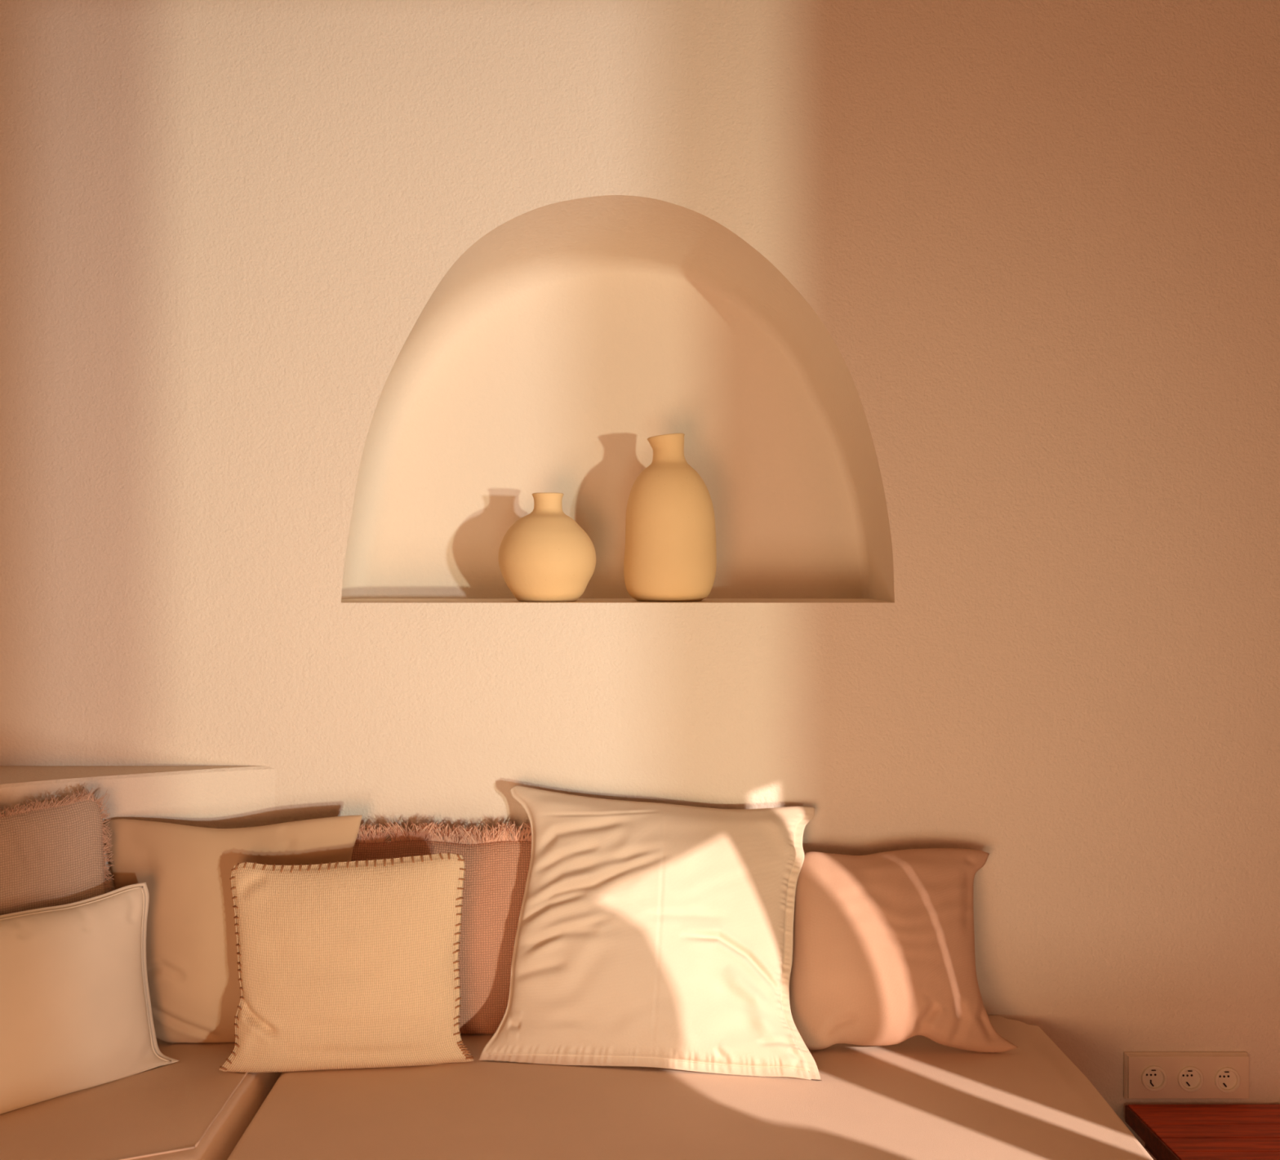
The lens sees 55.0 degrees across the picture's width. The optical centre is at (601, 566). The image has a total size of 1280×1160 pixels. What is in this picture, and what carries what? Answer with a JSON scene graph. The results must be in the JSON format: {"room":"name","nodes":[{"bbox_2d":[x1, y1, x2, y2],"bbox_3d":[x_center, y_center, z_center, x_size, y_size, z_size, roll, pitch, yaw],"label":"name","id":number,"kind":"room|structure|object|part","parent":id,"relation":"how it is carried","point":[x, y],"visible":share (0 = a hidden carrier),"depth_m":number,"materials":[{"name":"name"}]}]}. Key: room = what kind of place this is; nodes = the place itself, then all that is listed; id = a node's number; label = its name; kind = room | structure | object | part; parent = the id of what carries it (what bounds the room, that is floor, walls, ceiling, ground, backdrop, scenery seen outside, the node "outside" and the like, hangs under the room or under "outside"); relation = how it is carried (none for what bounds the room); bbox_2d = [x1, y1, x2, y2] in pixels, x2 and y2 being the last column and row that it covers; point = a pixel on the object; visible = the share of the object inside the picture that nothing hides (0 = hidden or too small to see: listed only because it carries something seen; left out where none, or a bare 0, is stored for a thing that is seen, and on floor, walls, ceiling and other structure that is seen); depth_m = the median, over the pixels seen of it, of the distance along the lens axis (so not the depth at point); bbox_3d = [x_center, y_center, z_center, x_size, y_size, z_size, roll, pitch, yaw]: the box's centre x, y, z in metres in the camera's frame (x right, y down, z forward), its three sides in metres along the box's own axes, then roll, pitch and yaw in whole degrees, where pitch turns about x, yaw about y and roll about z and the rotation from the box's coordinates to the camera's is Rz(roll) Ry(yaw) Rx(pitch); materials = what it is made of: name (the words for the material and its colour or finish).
{"room":"living room","nodes":[
{"label":"living room","id":0,"kind":"room"},
{"bbox_2d":[0,0,1279,1159],"bbox_3d":[-0.100,-0.095,2.558,5.000,2.850,0.316,0,0,0],"label":"wall","id":1,"kind":"structure","parent":0,"point":[957,322],"depth_m":2.40,"materials":[{"name":"paint"}]},
{"bbox_2d":[0,765,275,892],"bbox_3d":[-1.540,0.860,1.910,1.920,0.940,1.020,0,0,0],"label":"sofa backrest","id":2,"kind":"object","parent":1,"relation":"attached to","point":[213,797],"depth_m":2.34,"materials":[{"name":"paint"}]},
{"bbox_2d":[497,492,595,601],"bbox_3d":[-0.111,-0.039,2.504,0.199,0.219,0.196,0,0,0],"label":"vase","id":3,"kind":"object","parent":1,"relation":"on","point":[544,555],"visible":1,"depth_m":2.44,"materials":[{"name":"ceramic"}]},
{"bbox_2d":[341,598,890,602],"bbox_3d":[0.012,0.071,2.558,1.281,0.001,0.316,0,0,0],"label":"niche shelf","id":4,"kind":"object","parent":1,"relation":"attached to","point":[350,600],"depth_m":2.56,"materials":[{"name":"beige paint"}]},
{"bbox_2d":[623,433,716,601],"bbox_3d":[0.140,-0.100,2.515,0.190,0.342,0.188,0,0,0],"label":"vase","id":5,"kind":"object","parent":1,"relation":"on","point":[670,551],"visible":1,"depth_m":2.44,"materials":[{"name":"ceramic"}]},
{"bbox_2d":[1124,1052,1248,1098],"bbox_3d":[1.133,0.986,2.390,0.240,0.089,0.019,0,0,0],"label":"wall outlet","id":6,"kind":"object","parent":1,"relation":"attached to","point":[1147,1075],"visible":1,"depth_m":2.38,"materials":[{"name":"plastic"}]},
{"bbox_2d":[1141,1065,1167,1091],"bbox_3d":[1.072,0.994,2.383,0.049,0.049,0.006,0,0,0],"label":"socket","id":7,"kind":"object","parent":6,"relation":"attached to","point":[1153,1077],"depth_m":2.39,"materials":[{"name":"plastic"}]},
{"bbox_2d":[1177,1066,1204,1092],"bbox_3d":[1.143,0.995,2.383,0.049,0.049,0.006,0,0,0],"label":"socket","id":8,"kind":"object","parent":6,"relation":"attached to","point":[1189,1078],"depth_m":2.39,"materials":[{"name":"plastic"}]},
{"bbox_2d":[1213,1066,1240,1093],"bbox_3d":[1.214,0.997,2.383,0.049,0.049,0.006,0,0,0],"label":"socket","id":9,"kind":"object","parent":6,"relation":"attached to","point":[1226,1079],"depth_m":2.39,"materials":[{"name":"plastic"}]},
{"bbox_3d":[-0.100,1.380,0.650,5.000,0.100,3.500,0,0,0],"label":"floor","id":10,"kind":"structure","parent":0,"visible":0},
{"bbox_2d":[1124,1104,1279,1159],"bbox_3d":[1.367,1.188,2.082,0.706,0.285,0.613,0,0,0],"label":"table","id":11,"kind":"object","parent":10,"relation":"on","point":[1167,1131],"visible":1,"depth_m":2.29,"materials":[{"name":"red wood"}]},
{"bbox_3d":[1.058,1.094,2.085,0.020,0.052,0.570,0,0,0],"label":"rail","id":12,"kind":"part","parent":11,"relation":"part of","materials":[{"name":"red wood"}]},
{"bbox_3d":[-0.415,1.165,1.998,2.370,0.330,0.796,0,0,0],"label":"trim","id":13,"kind":"structure","parent":10,"relation":"on","visible":0},
{"bbox_2d":[0,1037,282,1159],"bbox_3d":[-1.072,0.935,1.914,1.271,0.128,0.560,0,0,-23],"label":"seat cushion","id":14,"kind":"object","parent":13,"relation":"on","point":[187,1108],"visible":0.45,"depth_m":1.96,"materials":[{"name":"fabric"}]},
{"bbox_2d":[0,787,114,915],"bbox_3d":[-1.069,0.635,2.101,0.453,0.477,0.074,0,0,-29],"label":"pillow","id":15,"kind":"object","parent":14,"relation":"on","point":[51,855],"visible":0.52,"depth_m":2.15,"materials":[{"name":"pink fabric"}]},
{"bbox_2d":[0,882,179,1114],"bbox_3d":[-0.957,0.716,2.042,0.151,0.318,0.477,0,0,44],"label":"pillow","id":16,"kind":"object","parent":14,"relation":"on","point":[76,1015],"visible":1,"depth_m":2.04,"materials":[{"name":"beige fabric"}]},
{"bbox_2d":[103,815,362,1043],"bbox_3d":[-0.682,0.669,2.254,0.474,0.408,0.067,0,0,-4],"label":"pillow","id":17,"kind":"object","parent":14,"relation":"on","point":[193,974],"visible":0.56,"depth_m":2.24,"materials":[{"name":"beige fabric"}]},
{"bbox_2d":[226,1015,1153,1159],"bbox_3d":[0.135,0.937,1.997,1.393,0.124,0.794,0,0,0],"label":"seat cushion","id":18,"kind":"object","parent":13,"relation":"on","point":[918,1097],"visible":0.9,"depth_m":1.96,"materials":[{"name":"fabric"}]},
{"bbox_2d":[218,852,474,1072],"bbox_3d":[-0.443,0.691,2.149,0.439,0.364,0.094,0,0,-6],"label":"pillow","id":19,"kind":"object","parent":18,"relation":"on","point":[349,964],"visible":1,"depth_m":2.12,"materials":[{"name":"brown fabric"}]},
{"bbox_2d":[351,821,531,1034],"bbox_3d":[-0.297,0.679,2.317,0.426,0.389,0.096,0,0,0],"label":"pillow","id":20,"kind":"object","parent":18,"relation":"on","point":[497,867],"visible":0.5,"depth_m":2.31,"materials":[{"name":"pink fabric"}]},
{"bbox_2d":[479,785,822,1080],"bbox_3d":[0.097,0.646,2.226,0.626,0.455,0.278,0,0,0],"label":"pillow","id":21,"kind":"object","parent":18,"relation":"on","point":[653,935],"visible":1,"depth_m":2.19,"materials":[{"name":"white fabric"}]},
{"bbox_2d":[789,848,1017,1053],"bbox_3d":[0.538,0.704,2.257,0.421,0.338,0.183,0,0,0],"label":"pillow","id":22,"kind":"object","parent":18,"relation":"on","point":[883,943],"visible":0.96,"depth_m":2.21,"materials":[{"name":"fabric"}]}
]}

